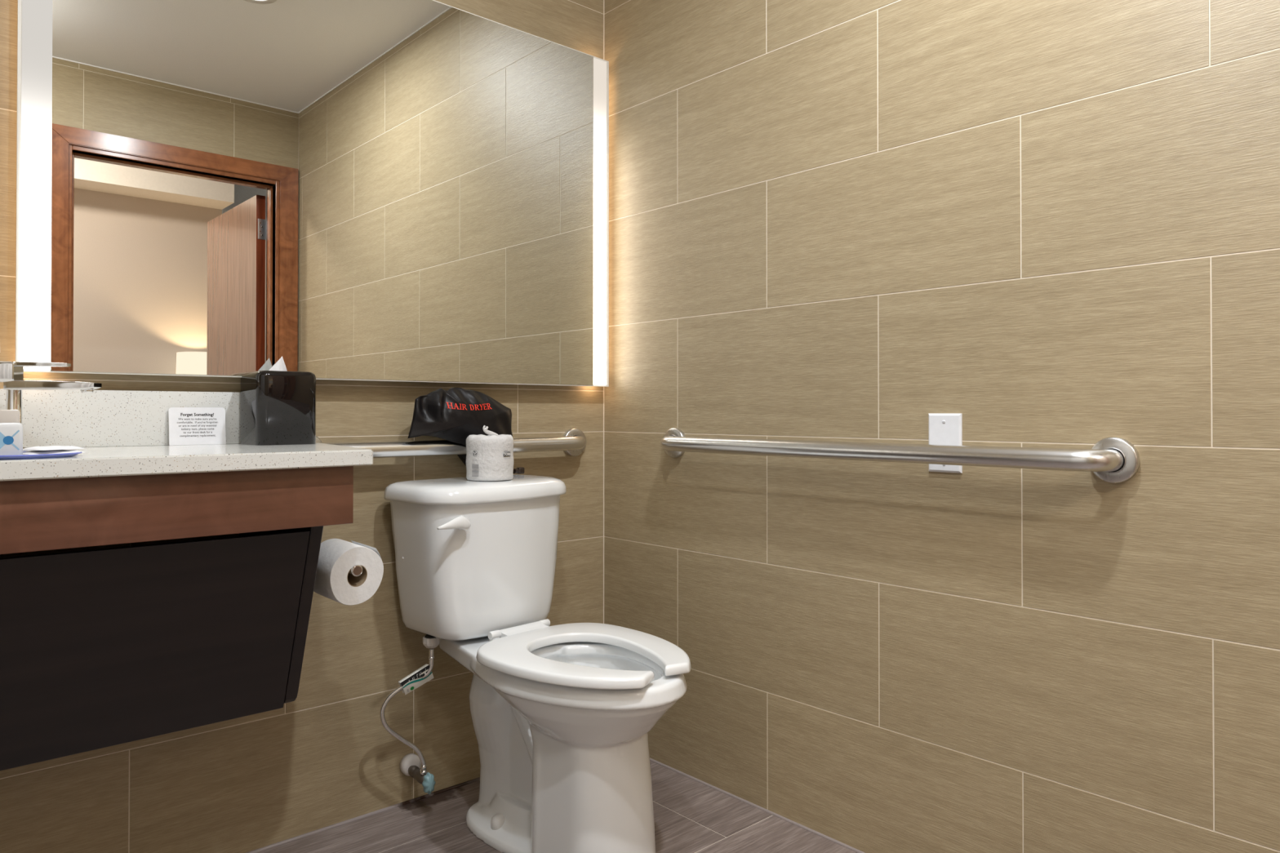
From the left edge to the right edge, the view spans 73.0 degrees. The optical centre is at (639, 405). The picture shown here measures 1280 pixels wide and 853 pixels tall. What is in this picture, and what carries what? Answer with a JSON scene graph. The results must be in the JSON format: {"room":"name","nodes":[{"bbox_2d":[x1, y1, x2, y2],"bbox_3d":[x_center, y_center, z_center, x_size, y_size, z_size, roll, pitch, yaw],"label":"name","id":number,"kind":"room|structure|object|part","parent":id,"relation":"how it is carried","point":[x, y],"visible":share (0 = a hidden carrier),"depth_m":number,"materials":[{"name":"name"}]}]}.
{"room":"hotel bathroom","nodes":[
{"label":"hotel bathroom","id":0,"kind":"room"},
{"bbox_2d":[0,0,603,852],"bbox_3d":[-1.066,-0.260,1.744,2.471,2.444,0.120,0,-1,-42],"label":"wall","id":1,"kind":"structure","parent":0,"point":[326,757],"depth_m":1.99,"materials":[{"name":"tile"}]},
{"bbox_2d":[0,388,240,447],"bbox_3d":[-1.308,0.024,1.431,1.315,0.109,0.020,0,-1,-42],"label":"backsplash","id":2,"kind":"structure","parent":1,"relation":"attached to","point":[75,418],"depth_m":1.67,"materials":[{"name":"stone"}]},
{"bbox_2d":[0,466,353,770],"bbox_3d":[-1.146,0.342,1.278,1.296,0.472,0.459,0,-1,-42],"label":"vanity cabinet","id":3,"kind":"object","parent":1,"relation":"attached to","point":[105,647],"visible":0.8,"depth_m":1.41,"materials":[{"name":"brown wood"}]},
{"bbox_3d":[-1.099,0.400,1.201,1.219,0.354,0.165,0,-1,-42],"label":"sloping panel","id":4,"kind":"part","parent":3,"relation":"part of","materials":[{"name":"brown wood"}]},
{"bbox_2d":[0,388,373,480],"bbox_3d":[-1.118,0.037,1.292,1.414,0.137,0.480,0,-1,-42],"label":"countertop","id":5,"kind":"structure","parent":3,"relation":"on","point":[124,433],"depth_m":1.60,"materials":[{"name":"stone"}]},
{"bbox_2d":[0,451,82,459],"bbox_3d":[-0.919,0.073,1.266,0.175,0.006,0.142,0,-1,-42],"label":"tray","id":6,"kind":"object","parent":5,"relation":"on","point":[62,455],"visible":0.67,"depth_m":1.24,"materials":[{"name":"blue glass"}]},
{"bbox_2d":[0,409,22,455],"bbox_3d":[-0.898,0.040,1.228,0.035,0.067,0.026,0,-1,-42],"label":"soap box","id":7,"kind":"object","parent":6,"relation":"on","point":[11,428],"visible":0.92,"depth_m":1.22,"materials":[{"name":"white cardboard"}]},
{"bbox_2d":[0,430,19,450],"bbox_3d":[-0.889,0.050,1.218,0.026,0.029,0.001,0,-1,-42],"label":"print","id":8,"kind":"object","parent":7,"relation":"on","point":[9,439],"depth_m":1.22,"materials":[{"name":"blue paper"}]},
{"bbox_2d":[22,445,88,454],"bbox_3d":[-0.888,0.067,1.304,0.060,0.012,0.087,0,-1,23],"label":"packet","id":9,"kind":"object","parent":6,"relation":"on","point":[50,449],"visible":0.81,"depth_m":1.29,"materials":[{"name":"white paper"}]},
{"bbox_2d":[0,361,102,448],"bbox_3d":[-1.050,0.002,1.509,0.202,0.154,0.044,0,0,-4],"label":"faucet","id":10,"kind":"object","parent":5,"relation":"on","point":[11,373],"visible":0.7,"depth_m":1.50,"materials":[{"name":"silver metal"}]},
{"bbox_3d":[-1.042,-0.071,1.510,0.087,0.008,0.018,0,0,-4],"label":"lever","id":11,"kind":"part","parent":10,"relation":"part of","materials":[{"name":"silver metal"}]},
{"bbox_3d":[-1.026,-0.035,1.511,0.152,0.017,0.029,0,0,-4],"label":"spout","id":12,"kind":"part","parent":10,"relation":"part of","materials":[{"name":"silver metal"}]},
{"bbox_2d":[168,407,226,445],"bbox_3d":[-0.903,0.043,1.766,0.106,0.076,0.009,0,-1,-42],"label":"card","id":13,"kind":"object","parent":5,"relation":"on","point":[187,425],"visible":1,"depth_m":1.76,"materials":[{"name":"white paper"}]},
{"bbox_2d":[240,370,315,445],"bbox_3d":[-0.760,0.006,1.819,0.121,0.152,0.131,0,-1,-42],"label":"tissue box cover","id":14,"kind":"object","parent":5,"relation":"on","point":[278,407],"visible":1,"depth_m":1.77,"materials":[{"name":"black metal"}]},
{"bbox_2d":[268,356,287,371],"bbox_3d":[-0.763,-0.084,1.821,0.047,0.038,0.017,0,-1,-42],"label":"tissue","id":15,"kind":"object","parent":14,"relation":"in","point":[280,365],"visible":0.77,"depth_m":1.82,"materials":[{"name":"white paper"}]},
{"bbox_2d":[348,564,362,576],"bbox_3d":[-0.631,0.322,1.709,0.109,0.048,0.152,0,-1,-42],"label":"toilet paper holder","id":16,"kind":"object","parent":3,"relation":"attached to","point":[357,570],"visible":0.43,"depth_m":1.68,"materials":[{"name":"silver metal"}]},
{"bbox_2d":[313,538,383,605],"bbox_3d":[-0.588,0.331,1.724,0.107,0.121,0.115,0,-1,42],"label":"toilet roll","id":17,"kind":"object","parent":16,"relation":"on","point":[337,557],"visible":0.91,"depth_m":1.69,"materials":[{"name":"white paper"}]},
{"bbox_2d":[15,0,608,386],"bbox_3d":[-0.619,-0.523,2.034,1.383,0.934,0.046,0,-1,-42],"label":"mirror","id":18,"kind":"object","parent":1,"relation":"attached to","point":[376,190],"visible":0.89,"depth_m":1.91,"materials":[{"name":"silver glass"}]},
{"bbox_2d":[246,777,479,852],"bbox_3d":[-0.962,0.963,1.745,2.300,0.011,0.011,0,-1,-42],"label":"trim","id":19,"kind":"structure","parent":1,"relation":"attached to","point":[260,850],"depth_m":2.02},
{"bbox_2d":[379,635,439,794],"bbox_3d":[-0.546,0.720,2.019,0.141,0.373,0.149,0,-1,-42],"label":"water supply line","id":20,"kind":"object","parent":1,"relation":"attached to","point":[411,764],"visible":1,"depth_m":2.00,"materials":[{"name":"silver metal"}]},
{"bbox_3d":[-0.492,0.881,2.016,0.030,0.051,0.025,0,-1,-42],"label":"valve handle","id":21,"kind":"part","parent":20,"relation":"part of","materials":[{"name":"blue plastic"}]},
{"bbox_2d":[424,635,435,638],"bbox_3d":[-0.483,0.537,2.004,0.030,0.007,0.030,0,-1,-42],"label":"washer","id":22,"kind":"object","parent":20,"relation":"in","point":[426,636],"depth_m":1.99,"materials":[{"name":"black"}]},
{"bbox_2d":[315,428,586,457],"bbox_3d":[-0.445,0.104,2.165,0.833,0.082,0.076,0,-1,-42],"label":"grab bar","id":23,"kind":"object","parent":1,"relation":"attached to","point":[573,442],"visible":0.56,"depth_m":2.10,"materials":[{"name":"silver metal"}]},
{"bbox_2d":[603,0,604,623],"bbox_3d":[-0.105,-0.256,2.522,0.003,2.438,0.004,0,-1,-42],"label":"trim","id":24,"kind":"structure","parent":1,"relation":"attached to","point":[603,0],"depth_m":2.52,"materials":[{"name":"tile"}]},
{"bbox_2d":[258,760,857,852],"bbox_3d":[-0.109,1.004,0.752,2.351,0.100,2.621,0,-1,-42],"label":"floor","id":25,"kind":"structure","parent":0,"point":[691,815],"depth_m":1.97,"materials":[{"name":"tile"}]},
{"bbox_2d":[383,474,691,852],"bbox_3d":[-0.201,0.571,1.924,0.722,0.787,0.420,0,-1,44],"label":"toilet","id":26,"kind":"object","parent":25,"relation":"on","point":[562,716],"visible":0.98,"depth_m":1.92,"materials":[{"name":"ceramic"}]},
{"bbox_3d":[-0.409,0.260,1.897,0.028,0.035,0.089,0,-1,44],"label":"flush lever","id":27,"kind":"part","parent":26,"relation":"part of","materials":[{"name":"white plastic"}]},
{"bbox_2d":[407,387,524,473],"bbox_3d":[-0.424,0.068,2.147,0.346,0.221,0.103,0,-1,-42],"label":"bag","id":28,"kind":"object","parent":26,"relation":"on","point":[453,415],"visible":0.86,"depth_m":2.08,"materials":[{"name":"black fabric"}]},
{"bbox_3d":[-0.374,0.376,2.092,0.229,0.320,0.392,0,-1,44],"label":"tank","id":29,"kind":"part","parent":26,"relation":"part of","materials":[{"name":"white ceramic"}]},
{"bbox_3d":[-0.370,0.200,2.090,0.252,0.043,0.417,0,-1,44],"label":"tank lid","id":30,"kind":"part","parent":26,"relation":"part of","materials":[{"name":"white ceramic"}]},
{"bbox_2d":[466,425,513,480],"bbox_3d":[-0.358,0.113,2.069,0.113,0.130,0.114,0,-1,-42],"label":"toilet roll","id":31,"kind":"object","parent":26,"relation":"on","point":[490,457],"visible":1,"depth_m":2.02,"materials":[{"name":"paper"}]},
{"bbox_3d":[-0.329,0.529,1.959,0.018,0.035,0.026,0,-1,44],"label":"hinge post","id":32,"kind":"part","parent":26,"relation":"part of","materials":[{"name":"white plastic"}]},
{"bbox_3d":[-0.229,0.529,2.064,0.018,0.035,0.026,0,-1,44],"label":"hinge post","id":33,"kind":"part","parent":26,"relation":"part of","materials":[{"name":"white plastic"}]},
{"bbox_3d":[-0.187,0.755,1.910,0.686,0.418,0.369,0,-1,44],"label":"bowl","id":34,"kind":"part","parent":26,"relation":"part of","materials":[{"name":"white ceramic"}]},
{"bbox_3d":[-0.108,0.527,1.837,0.445,0.020,0.383,0,-1,44],"label":"seat","id":35,"kind":"part","parent":26,"relation":"part of","materials":[{"name":"white plastic"}]},
{"bbox_2d":[604,0,1279,852],"bbox_3d":[0.772,-0.261,1.630,0.120,2.444,2.740,0,-1,-42],"label":"wall","id":36,"kind":"structure","parent":0,"point":[1042,224],"depth_m":1.70,"materials":[{"name":"tile"}]},
{"bbox_2d":[649,758,864,852],"bbox_3d":[0.694,0.961,1.616,0.009,0.009,2.400,0,-1,-42],"label":"trim","id":37,"kind":"structure","parent":36,"relation":"attached to","point":[818,833],"depth_m":2.06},
{"bbox_2d":[660,427,1140,483],"bbox_3d":[0.428,0.097,1.865,0.076,0.081,1.161,0,-1,-42],"label":"grab bar","id":38,"kind":"object","parent":36,"relation":"attached to","point":[1113,460],"visible":1,"depth_m":1.65,"materials":[{"name":"silver metal"}]},
{"bbox_2d":[928,413,962,473],"bbox_3d":[0.605,0.075,1.719,0.007,0.117,0.071,0,-1,-42],"label":"wall plate","id":39,"kind":"object","parent":36,"relation":"attached to","point":[944,428],"visible":0.73,"depth_m":1.72,"materials":[{"name":"white plastic"}]}
]}

